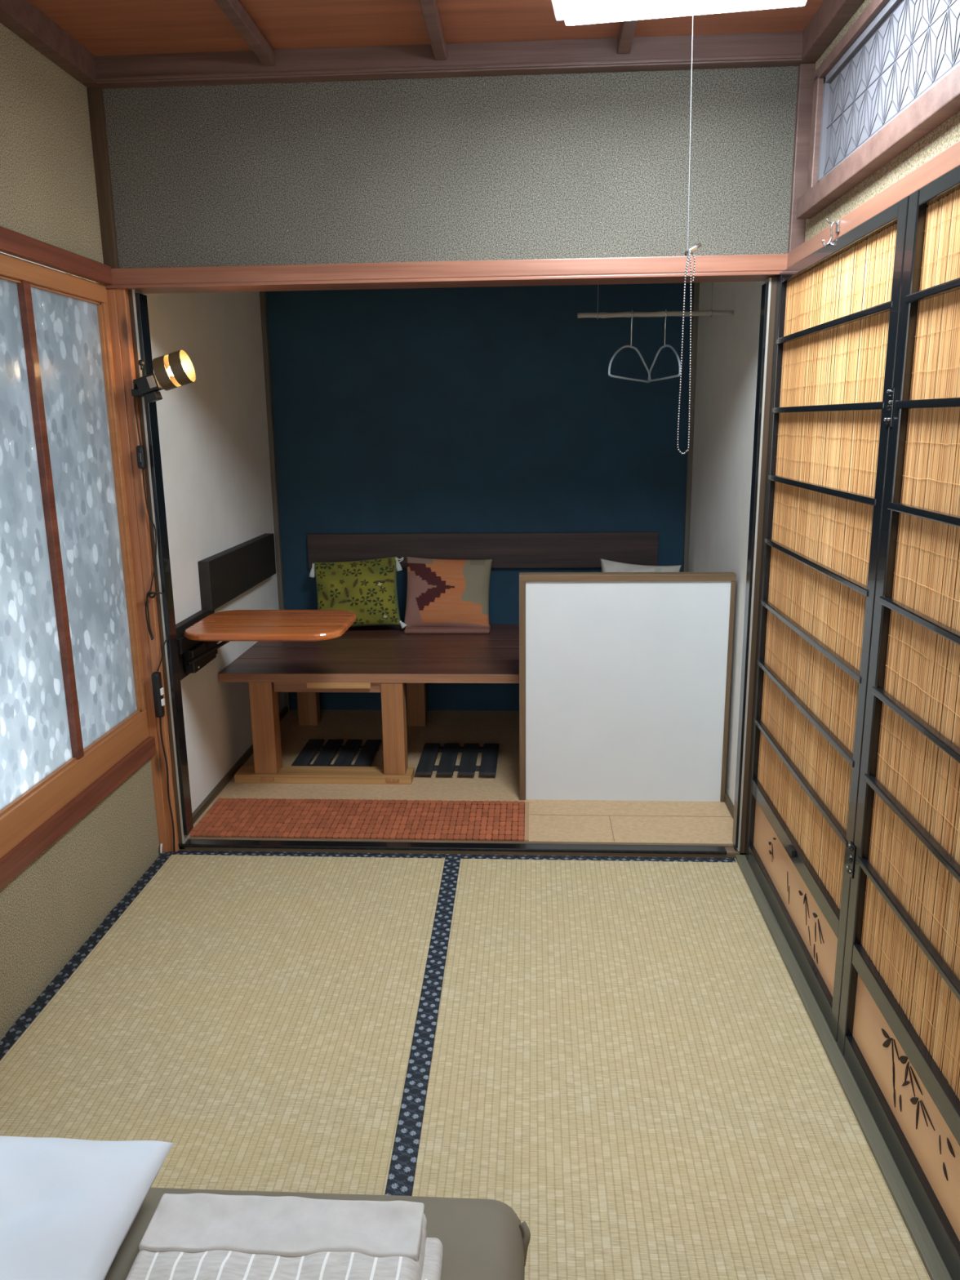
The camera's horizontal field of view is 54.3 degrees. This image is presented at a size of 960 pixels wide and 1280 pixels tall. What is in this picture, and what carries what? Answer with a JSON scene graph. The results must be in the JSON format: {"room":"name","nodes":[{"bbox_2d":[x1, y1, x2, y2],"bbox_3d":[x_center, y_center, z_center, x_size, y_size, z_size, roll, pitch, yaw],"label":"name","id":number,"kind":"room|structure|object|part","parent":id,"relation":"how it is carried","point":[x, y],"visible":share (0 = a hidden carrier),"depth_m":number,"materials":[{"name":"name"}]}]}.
{"room":"traditional dwelling","nodes":[
{"label":"traditional dwelling","id":0,"kind":"room"},
{"bbox_2d":[0,22,284,1039],"bbox_3d":[-1.167,-0.233,1.802,0.155,2.500,5.080,0,13,3],"label":"wall","id":1,"kind":"structure","parent":0,"point":[48,193],"depth_m":2.98,"materials":[{"name":"beige paint"}]},
{"bbox_2d":[0,0,97,83],"bbox_3d":[-1.157,-1.140,0.805,0.045,0.071,3.555,0,13,3],"label":"trim","id":2,"kind":"structure","parent":1,"relation":"attached to","point":[26,20],"depth_m":2.29,"materials":[{"name":"brown wood"}]},
{"bbox_2d":[0,226,112,284],"bbox_3d":[-1.161,-0.634,0.936,0.024,0.050,3.580,0,13,3],"label":"trim","id":3,"kind":"structure","parent":1,"relation":"attached to","point":[12,242],"depth_m":2.34,"materials":[{"name":"brown wood"}]},
{"bbox_2d":[0,252,149,858],"bbox_3d":[-1.133,-0.142,1.931,0.039,1.358,1.894,0,13,3],"label":"window","id":4,"kind":"structure","parent":1,"relation":"in","point":[73,700],"depth_m":2.44,"materials":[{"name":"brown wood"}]},
{"bbox_3d":[-1.122,-0.221,2.177,0.004,1.220,0.438,0,13,3],"label":"pane","id":5,"kind":"part","parent":4,"relation":"part of","materials":[{"name":"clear glass"}]},
{"bbox_3d":[-1.097,-0.323,2.613,0.004,1.220,0.400,0,13,3],"label":"pane","id":6,"kind":"part","parent":4,"relation":"part of","materials":[{"name":"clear glass"}]},
{"bbox_2d":[0,736,155,889],"bbox_3d":[-1.116,0.554,2.059,0.050,0.056,1.928,0,13,3],"label":"trim","id":7,"kind":"structure","parent":1,"relation":"attached to","point":[31,847],"depth_m":2.45,"materials":[{"name":"brown wood"}]},
{"bbox_2d":[106,288,179,852],"bbox_3d":[-1.033,-0.157,2.929,0.056,1.775,0.099,0,13,3],"label":"wooden post","id":8,"kind":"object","parent":1,"relation":"attached to","point":[118,308],"depth_m":2.85,"materials":[{"name":"brown wood"}]},
{"bbox_2d":[128,288,182,848],"bbox_3d":[-0.999,-0.169,2.934,0.013,1.755,0.070,0,13,3],"label":"trim","id":9,"kind":"structure","parent":1,"relation":"attached to","point":[130,291],"depth_m":2.89,"materials":[{"name":"brown wood"}]},
{"bbox_2d":[132,288,190,848],"bbox_3d":[-0.989,-0.167,2.928,0.006,1.755,0.060,0,13,3],"label":"trim","id":10,"kind":"structure","parent":1,"relation":"attached to","point":[184,837],"depth_m":2.89,"materials":[{"name":"black wood"}]},
{"bbox_2d":[151,671,174,851],"bbox_3d":[-1.007,0.398,2.995,0.030,0.612,0.027,0,13,3],"label":"power strip","id":11,"kind":"object","parent":1,"relation":"attached to","point":[158,692],"visible":1,"depth_m":2.94,"materials":[{"name":"black plastic"}]},
{"bbox_2d":[160,687,164,695],"bbox_3d":[-0.999,0.162,2.938,0.008,0.022,0.016,0,13,3],"label":"socket","id":12,"kind":"object","parent":11,"relation":"attached to","point":[162,692],"depth_m":2.93,"materials":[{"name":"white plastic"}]},
{"bbox_2d":[160,697,164,706],"bbox_3d":[-0.999,0.196,2.946,0.008,0.022,0.016,0,13,3],"label":"socket","id":13,"kind":"object","parent":11,"relation":"attached to","point":[162,701],"depth_m":2.94,"materials":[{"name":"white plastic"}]},
{"bbox_2d":[131,349,195,402],"bbox_3d":[-0.920,-0.765,2.717,0.200,0.145,0.116,5,14,22],"label":"lamp","id":14,"kind":"object","parent":1,"relation":"attached to","point":[174,370],"visible":1,"depth_m":2.69,"materials":[{"name":"black metal"}]},
{"bbox_3d":[-0.976,-0.793,2.697,0.018,0.029,0.018,0,13,3],"label":"adjusting knob","id":15,"kind":"part","parent":14,"relation":"part of","materials":[{"name":"black metal"}]},
{"bbox_2d":[133,382,169,671],"bbox_3d":[-0.998,-0.330,2.826,0.069,0.880,0.041,-6,14,-21],"label":"cable","id":16,"kind":"object","parent":14,"relation":"hanging from","point":[140,450],"visible":0.94,"depth_m":2.84,"materials":[{"name":"black plastic"}]},
{"bbox_2d":[136,444,146,469],"bbox_3d":[-1.004,-0.542,2.776,0.024,0.069,0.023,0,13,3],"label":"switch","id":17,"kind":"object","parent":16,"relation":"attached to","point":[140,450],"depth_m":2.77,"materials":[{"name":"black paint"}]},
{"bbox_3d":[-0.881,-0.777,2.697,0.107,0.114,0.094,0,13,3],"label":"lamp shade","id":18,"kind":"part","parent":14,"relation":"part of","materials":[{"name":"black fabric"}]},
{"bbox_3d":[-0.875,-0.780,2.696,0.055,0.042,0.042,0,13,3],"label":"bulb","id":19,"kind":"part","parent":14,"relation":"part of","materials":[{"name":"white glass"}]},
{"bbox_2d":[134,293,193,835],"bbox_3d":[-0.980,-0.186,2.925,0.012,1.692,0.058,0,13,3],"label":"trim","id":20,"kind":"structure","parent":1,"relation":"attached to","point":[141,304],"depth_m":2.91,"materials":[{"name":"black paint"}]},
{"bbox_2d":[197,533,275,611],"bbox_3d":[-0.959,-0.289,3.762,0.041,0.180,0.860,0,13,3],"label":"board","id":21,"kind":"object","parent":1,"relation":"attached to","point":[224,575],"visible":1,"depth_m":3.62,"materials":[{"name":"black wood"}]},
{"bbox_2d":[191,706,288,823],"bbox_3d":[-0.968,0.486,3.841,0.016,0.026,1.420,0,13,3],"label":"baseboard","id":22,"kind":"structure","parent":1,"relation":"attached to","point":[227,778],"depth_m":3.58,"materials":[{"name":"brown wood"}]},
{"bbox_2d":[175,609,356,679],"bbox_3d":[-0.724,0.011,3.223,0.571,0.177,0.437,0,13,3],"label":"folding side table","id":23,"kind":"object","parent":1,"relation":"attached to","point":[198,635],"visible":0.93,"depth_m":3.13,"materials":[{"name":"brown wood"}]},
{"bbox_3d":[-0.872,-0.001,3.261,0.190,0.115,0.372,0,13,3],"label":"support arm","id":24,"kind":"part","parent":23,"relation":"part of","materials":[{"name":"black metal"}]},
{"bbox_2d":[259,291,291,711],"bbox_3d":[-0.940,-0.759,4.263,0.022,2.260,0.030,0,13,3],"label":"trim","id":25,"kind":"structure","parent":1,"relation":"attached to","point":[263,301],"depth_m":4.23,"materials":[{"name":"paint"}]},
{"bbox_2d":[177,836,744,857],"bbox_3d":[-0.070,0.702,3.078,1.965,0.072,0.055,0,13,3],"label":"trim","id":26,"kind":"structure","parent":1,"relation":"attached to","point":[731,851],"depth_m":3.06,"materials":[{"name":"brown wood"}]},
{"bbox_2d":[25,0,824,56],"bbox_3d":[-0.198,-1.203,0.769,2.005,0.065,3.620,0,13,3],"label":"ceiling","id":27,"kind":"structure","parent":0,"point":[103,27],"depth_m":2.34,"materials":[{"name":"brown wood"}]},
{"bbox_2d":[551,0,806,454],"bbox_3d":[0.392,-0.889,1.833,0.544,1.047,0.560,2,13,10],"label":"ceiling light","id":28,"kind":"object","parent":27,"relation":"attached to","point":[575,12],"depth_m":1.96,"materials":[{"name":"white plastic"}]},
{"bbox_3d":[0.465,-0.640,2.108,0.029,0.436,0.006,4,14,19],"label":"bead chain","id":29,"kind":"part","parent":28,"relation":"part of","materials":[{"name":"metal"}]},
{"bbox_3d":[0.459,-0.827,2.059,0.010,0.051,0.004,-2,13,-6],"label":"bead chain","id":30,"kind":"part","parent":28,"relation":"part of","materials":[{"name":"metal"}]},
{"bbox_3d":[0.469,-0.873,2.055,0.040,0.914,0.017,-4,13,-12],"label":"pull chain","id":31,"kind":"part","parent":28,"relation":"part of","materials":[{"name":"silver metal"}]},
{"bbox_3d":[0.451,-1.086,2.005,0.008,0.476,0.001,0,13,3],"label":"cord","id":32,"kind":"part","parent":28,"relation":"part of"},
{"bbox_3d":[0.469,-0.861,2.061,0.039,0.029,0.010,-4,14,-14],"label":"toggle rod","id":33,"kind":"part","parent":28,"relation":"part of","materials":[{"name":"metal"}]},
{"bbox_3d":[0.470,-0.828,2.071,0.013,0.066,0.004,0,13,3],"label":"bead chain","id":34,"kind":"part","parent":28,"relation":"part of","materials":[{"name":"metal"}]},
{"bbox_2d":[102,66,798,268],"bbox_3d":[-0.095,-1.381,2.594,1.965,0.650,0.060,0,13,3],"label":"wall","id":35,"kind":"structure","parent":0,"point":[585,165],"depth_m":2.58,"materials":[{"name":"grey paint"}]},
{"bbox_2d":[86,87,119,268],"bbox_3d":[-1.058,-1.288,2.630,0.038,0.474,0.018,0,13,3],"label":"trim","id":36,"kind":"structure","parent":35,"relation":"attached to","point":[95,95],"depth_m":2.62,"materials":[{"name":"brown wood"}]},
{"bbox_2d":[214,0,275,66],"bbox_3d":[-0.661,-1.149,0.775,0.032,0.034,3.555,0,13,3],"label":"trim","id":37,"kind":"structure","parent":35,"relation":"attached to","point":[233,10],"depth_m":2.29,"materials":[{"name":"brown wood"}]},
{"bbox_2d":[418,0,446,60],"bbox_3d":[-0.202,-1.149,0.749,0.032,0.034,3.555,0,13,3],"label":"trim","id":38,"kind":"structure","parent":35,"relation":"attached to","point":[429,10],"depth_m":2.29,"materials":[{"name":"brown wood"}]},
{"bbox_2d":[104,253,787,293],"bbox_3d":[-0.091,-1.046,2.678,1.965,0.054,0.129,0,13,3],"label":"trim","id":39,"kind":"structure","parent":35,"relation":"attached to","point":[726,268],"depth_m":2.63,"materials":[{"name":"brown wood"}]},
{"bbox_2d":[82,31,817,88],"bbox_3d":[-0.100,-1.548,2.497,1.965,0.071,0.052,0,13,3],"label":"trim","id":40,"kind":"structure","parent":35,"relation":"attached to","point":[778,49],"depth_m":2.48,"materials":[{"name":"brown wood"}]},
{"bbox_2d":[617,20,637,53],"bbox_3d":[0.278,-1.148,0.722,0.032,0.034,3.555,0,13,3],"label":"trim","id":41,"kind":"structure","parent":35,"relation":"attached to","point":[627,30],"depth_m":2.35,"materials":[{"name":"brown wood"}]},
{"bbox_2d":[739,276,777,854],"bbox_3d":[0.851,-0.162,2.821,0.059,1.750,0.050,0,13,3],"label":"trim","id":42,"kind":"structure","parent":35,"relation":"attached to","point":[774,279],"depth_m":2.77,"materials":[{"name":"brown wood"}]},
{"bbox_2d":[787,63,815,253],"bbox_3d":[0.865,-1.261,2.526,0.040,0.524,0.022,0,13,3],"label":"trim","id":43,"kind":"structure","parent":35,"relation":"attached to","point":[797,228],"depth_m":2.50,"materials":[{"name":"brown wood"}]},
{"bbox_2d":[190,709,733,844],"bbox_3d":[-0.026,0.531,3.812,2.010,0.070,1.455,0,13,3],"label":"floor","id":44,"kind":"structure","parent":0,"point":[680,821],"depth_m":3.52,"materials":[{"name":"beige wood"}]},
{"bbox_2d":[291,738,381,766],"bbox_3d":[-0.587,0.477,3.864,0.313,0.026,0.330,0,13,3],"label":"duckboard","id":45,"kind":"object","parent":44,"relation":"on","point":[369,750],"visible":0.75,"depth_m":3.86,"materials":[{"name":"black wood"}]},
{"bbox_2d":[189,798,528,841],"bbox_3d":[-0.403,0.623,3.266,1.146,0.009,0.319,0,13,3],"label":"woven mat","id":46,"kind":"object","parent":44,"relation":"on","point":[375,819],"visible":1,"depth_m":3.25,"materials":[{"name":"fabric"}]},
{"bbox_2d":[217,624,519,784],"bbox_3d":[-0.034,0.239,3.957,1.863,0.434,0.916,0,13,3],"label":"wooden bench","id":47,"kind":"object","parent":44,"relation":"on","point":[383,659],"visible":0.7,"depth_m":3.61,"materials":[{"name":"brown wood"}]},
{"bbox_3d":[-0.827,0.329,3.613,0.088,0.368,0.080,0,13,3],"label":"leg","id":48,"kind":"part","parent":47,"relation":"part of","materials":[{"name":"brown wood"}]},
{"bbox_3d":[-0.789,0.189,4.281,0.088,0.401,0.070,0,13,3],"label":"leg","id":49,"kind":"part","parent":47,"relation":"part of","materials":[{"name":"brown wood"}]},
{"bbox_2d":[309,555,406,629],"bbox_3d":[-0.552,-0.210,4.236,0.453,0.324,0.160,0,13,3],"label":"cushion","id":50,"kind":"object","parent":47,"relation":"on","point":[367,588],"visible":0.91,"depth_m":4.19,"materials":[{"name":"fabric"}]},
{"bbox_3d":[-0.327,0.329,3.585,0.083,0.368,0.080,0,13,3],"label":"leg","id":51,"kind":"part","parent":47,"relation":"part of","materials":[{"name":"brown wood"}]},
{"bbox_3d":[-0.290,0.190,4.253,0.083,0.401,0.070,0,13,3],"label":"leg","id":52,"kind":"part","parent":47,"relation":"part of","materials":[{"name":"brown wood"}]},
{"bbox_2d":[404,556,492,633],"bbox_3d":[-0.145,-0.206,4.200,0.401,0.323,0.193,0,13,3],"label":"cushion","id":53,"kind":"object","parent":47,"relation":"on","point":[444,596],"visible":1,"depth_m":4.17,"materials":[{"name":"fabric"}]},
{"bbox_2d":[600,558,681,572],"bbox_3d":[0.700,-0.199,4.144,0.382,0.316,0.197,0,13,3],"label":"cushion","id":54,"kind":"object","parent":47,"relation":"on","point":[606,566],"visible":0.16,"depth_m":4.12,"materials":[{"name":"white fabric"}]},
{"bbox_2d":[415,742,498,775],"bbox_3d":[-0.085,0.487,3.792,0.313,0.026,0.340,0,13,3],"label":"duckboard","id":55,"kind":"object","parent":44,"relation":"on","point":[426,765],"visible":1,"depth_m":3.76,"materials":[{"name":"black wood"}]},
{"bbox_2d":[519,572,736,802],"bbox_3d":[0.510,0.175,3.327,0.740,0.832,0.052,0,13,3],"label":"partition panel","id":56,"kind":"object","parent":44,"relation":"on","point":[624,677],"visible":1,"depth_m":3.30,"materials":[{"name":"white paint"}]},
{"bbox_3d":[0.152,0.186,3.350,0.023,0.808,0.052,0,13,3],"label":"rail","id":57,"kind":"part","parent":56,"relation":"part of","materials":[{"name":"brown wood"}]},
{"bbox_3d":[0.505,-0.219,3.235,0.740,0.024,0.052,0,13,3],"label":"rail","id":58,"kind":"part","parent":56,"relation":"part of","materials":[{"name":"brown wood"}]},
{"bbox_3d":[0.872,0.187,3.309,0.015,0.808,0.048,0,13,3],"label":"rail","id":59,"kind":"part","parent":56,"relation":"part of","materials":[{"name":"brown wood"}]},
{"bbox_2d":[560,814,731,841],"bbox_3d":[0.511,0.638,3.171,0.715,0.001,0.210,0,13,3],"label":"trim","id":60,"kind":"structure","parent":44,"relation":"on","point":[561,815],"depth_m":3.27,"materials":[{"name":"brown wood"}]},
{"bbox_2d":[266,282,693,711],"bbox_3d":[0.001,-0.744,4.260,2.010,2.350,0.060,0,13,3],"label":"wall","id":61,"kind":"structure","parent":0,"point":[487,409],"depth_m":4.17,"materials":[{"name":"blue paint"}]},
{"bbox_2d":[306,531,658,568],"bbox_3d":[0.006,-0.411,4.292,1.606,0.161,0.028,0,13,3],"label":"board","id":62,"kind":"object","parent":61,"relation":"attached to","point":[505,549],"visible":0.76,"depth_m":4.27,"materials":[{"name":"brown wood"}]},
{"bbox_2d":[688,0,959,804],"bbox_3d":[0.870,-0.232,1.687,0.135,2.500,5.080,0,13,3],"label":"wall","id":63,"kind":"structure","parent":0,"point":[727,357],"depth_m":3.30,"materials":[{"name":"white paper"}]},
{"bbox_2d":[682,282,699,572],"bbox_3d":[0.930,-0.758,4.158,0.022,2.260,0.030,0,13,3],"label":"trim","id":64,"kind":"structure","parent":63,"relation":"attached to","point":[695,285],"depth_m":4.11,"materials":[{"name":"paint"}]},
{"bbox_2d":[724,789,733,818],"bbox_3d":[0.909,0.489,3.731,0.014,0.026,1.430,0,13,3],"label":"baseboard","id":65,"kind":"structure","parent":63,"relation":"attached to","point":[727,801],"depth_m":3.31,"materials":[{"name":"brown wood"}]},
{"bbox_2d":[732,283,768,848],"bbox_3d":[0.812,-0.170,2.822,0.008,1.705,0.048,0,13,3],"label":"trim","id":66,"kind":"structure","parent":63,"relation":"attached to","point":[764,300],"depth_m":2.79,"materials":[{"name":"black paint"}]},
{"bbox_2d":[736,277,771,851],"bbox_3d":[0.819,-0.171,2.820,0.006,1.728,0.050,0,13,3],"label":"trim","id":67,"kind":"structure","parent":63,"relation":"attached to","point":[768,280],"depth_m":2.77,"materials":[{"name":"black wood"}]},
{"bbox_2d":[744,195,909,1041],"bbox_3d":[0.819,-0.059,2.338,0.038,1.745,0.933,0,13,3],"label":"sliding door","id":68,"kind":"structure","parent":63,"relation":"in","point":[837,314],"depth_m":2.24,"materials":[{"name":"black paint"}]},
{"bbox_3d":[0.834,0.764,2.531,0.029,0.054,0.841,0,13,3],"label":"rail","id":69,"kind":"part","parent":68,"relation":"part of","materials":[{"name":"black paint"}]},
{"bbox_3d":[0.837,0.653,2.505,0.008,0.178,0.845,0,13,3],"label":"board","id":70,"kind":"part","parent":68,"relation":"part of","materials":[{"name":"beige wood"}]},
{"bbox_3d":[0.831,0.546,2.480,0.029,0.046,0.841,0,13,3],"label":"rail","id":71,"kind":"part","parent":68,"relation":"part of","materials":[{"name":"black paint"}]},
{"bbox_3d":[0.830,-0.178,2.309,0.004,1.455,0.853,0,13,3],"label":"backing panel","id":72,"kind":"part","parent":68,"relation":"part of","materials":[{"name":"beige paper"}]},
{"bbox_3d":[0.814,-0.894,2.144,0.029,0.029,0.841,0,13,3],"label":"rail","id":73,"kind":"part","parent":68,"relation":"part of","materials":[{"name":"black paint"}]},
{"bbox_2d":[821,218,839,246],"bbox_3d":[0.799,-0.930,2.135,0.037,0.060,0.016,0,13,3],"label":"coat hook","id":74,"kind":"object","parent":63,"relation":"attached to","point":[837,223],"visible":1,"depth_m":2.13,"materials":[{"name":"metal"}]},
{"bbox_2d":[801,0,864,59],"bbox_3d":[0.760,-1.138,0.697,0.045,0.071,3.555,0,13,3],"label":"trim","id":75,"kind":"structure","parent":63,"relation":"attached to","point":[830,18],"depth_m":2.26,"materials":[{"name":"brown wood"}]},
{"bbox_2d":[735,854,952,1279],"bbox_3d":[0.816,0.934,2.065,0.103,0.060,1.918,0,13,3],"label":"trim","id":76,"kind":"structure","parent":63,"relation":"attached to","point":[925,1245],"depth_m":1.91,"materials":[{"name":"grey wood"}]},
{"bbox_2d":[786,140,959,268],"bbox_3d":[0.766,-0.632,0.826,0.045,0.042,3.576,0,13,3],"label":"trim","id":77,"kind":"structure","parent":63,"relation":"attached to","point":[948,159],"depth_m":1.84,"materials":[{"name":"brown wood"}]},
{"bbox_2d":[795,0,959,218],"bbox_3d":[0.766,-0.888,0.768,0.040,0.331,3.480,0,13,3],"label":"transom panel","id":78,"kind":"object","parent":63,"relation":"attached to","point":[893,77],"visible":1,"depth_m":1.96,"materials":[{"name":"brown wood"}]},
{"bbox_3d":[0.766,-0.904,0.728,0.035,0.281,3.410,0,13,3],"label":"transom frame","id":79,"kind":"part","parent":78,"relation":"part of","materials":[{"name":"brown wood"}]},
{"bbox_2d":[836,164,959,1279],"bbox_3d":[0.771,0.153,1.432,0.038,1.745,0.958,0,13,3],"label":"sliding door","id":80,"kind":"structure","parent":63,"relation":"in","point":[899,1031],"depth_m":1.67,"materials":[{"name":"black paint"}]},
{"bbox_3d":[0.782,0.978,1.617,0.029,0.054,0.850,0,13,3],"label":"rail","id":81,"kind":"part","parent":80,"relation":"part of","materials":[{"name":"black paint"}]},
{"bbox_3d":[0.780,0.760,1.567,0.029,0.046,0.850,0,13,3],"label":"rail","id":82,"kind":"part","parent":80,"relation":"part of","materials":[{"name":"black paint"}]},
{"bbox_3d":[0.785,0.867,1.591,0.008,0.178,0.854,0,13,3],"label":"board","id":83,"kind":"part","parent":80,"relation":"part of","materials":[{"name":"brown wood"}]},
{"bbox_3d":[0.778,0.035,1.396,0.004,1.455,0.862,0,13,3],"label":"backing panel","id":84,"kind":"part","parent":80,"relation":"part of","materials":[{"name":"beige paper"}]},
{"bbox_3d":[0.762,-0.681,1.230,0.029,0.029,0.850,0,13,3],"label":"rail","id":85,"kind":"part","parent":80,"relation":"part of","materials":[{"name":"black paint"}]},
{"bbox_3d":[-0.052,-1.732,3.301,2.010,0.050,1.480,0,13,3],"label":"ceiling","id":86,"kind":"structure","parent":0,"visible":0},
{"bbox_2d":[577,282,733,319],"bbox_3d":[0.579,-1.355,3.045,0.514,0.586,0.026,0,13,3],"label":"rod","id":87,"kind":"object","parent":86,"relation":"hanging from","point":[704,313],"visible":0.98,"depth_m":3.10,"materials":[{"name":"brown wood"}]},
{"bbox_2d":[608,310,650,382],"bbox_3d":[0.507,-0.986,3.137,0.015,0.228,0.365,7,15,29],"label":"wire hanger","id":88,"kind":"object","parent":87,"relation":"hanging from","point":[630,345],"visible":1,"depth_m":3.12,"materials":[{"name":"metal"}]},
{"bbox_3d":[0.582,-1.083,3.109,0.514,0.020,0.020,0,13,3],"label":"rod","id":89,"kind":"part","parent":87,"relation":"part of","materials":[{"name":"grey wood"}]},
{"bbox_2d":[648,309,680,382],"bbox_3d":[0.617,-0.987,3.130,0.008,0.225,0.366,-2,13,-6],"label":"wire hanger","id":90,"kind":"object","parent":87,"relation":"hanging from","point":[664,345],"visible":0.98,"depth_m":3.11,"materials":[{"name":"metal"}]},
{"bbox_3d":[-0.170,1.154,1.309,2.165,0.058,3.600,0,13,3],"label":"floor","id":91,"kind":"structure","parent":0,"visible":0},
{"bbox_2d":[0,850,453,1195],"bbox_3d":[-0.666,1.112,1.335,0.963,0.024,3.574,0,13,3],"label":"mat","id":92,"kind":"object","parent":91,"relation":"on","point":[252,1014],"visible":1,"depth_m":2.19,"materials":[{"name":"beige wicker"}]},
{"bbox_2d":[160,843,162,853],"bbox_3d":[-1.045,0.683,3.067,0.008,0.032,0.011,6,15,26],"label":"cable","id":93,"kind":"object","parent":92,"relation":"on","point":[161,844],"visible":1,"depth_m":3.06,"materials":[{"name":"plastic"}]},
{"bbox_2d":[104,1187,530,1279],"bbox_3d":[-0.486,1.188,0.644,1.036,0.136,1.962,0,13,3],"label":"mattress","id":94,"kind":"object","parent":92,"relation":"on","point":[481,1239],"visible":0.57,"depth_m":1.47,"materials":[{"name":"grey fabric"}]},
{"bbox_2d":[0,1135,173,1279],"bbox_3d":[-0.837,0.887,1.269,0.679,0.175,0.583,0,13,3],"label":"bed pillow","id":95,"kind":"object","parent":94,"relation":"on","point":[68,1206],"visible":1,"depth_m":1.38,"materials":[{"name":"white fabric"}]},
{"bbox_2d":[125,1193,443,1279],"bbox_3d":[-0.296,0.974,1.092,0.449,0.072,0.751,0,13,3],"label":"folded blanket","id":96,"kind":"object","parent":94,"relation":"on","point":[189,1236],"visible":1,"depth_m":1.37,"materials":[{"name":"fabric"}]},
{"bbox_2d":[384,853,930,1279],"bbox_3d":[0.255,1.113,1.283,0.930,0.024,3.574,0,13,3],"label":"mat","id":97,"kind":"object","parent":91,"relation":"on","point":[622,1055],"visible":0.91,"depth_m":1.97,"materials":[{"name":"beige wicker"}]}
]}

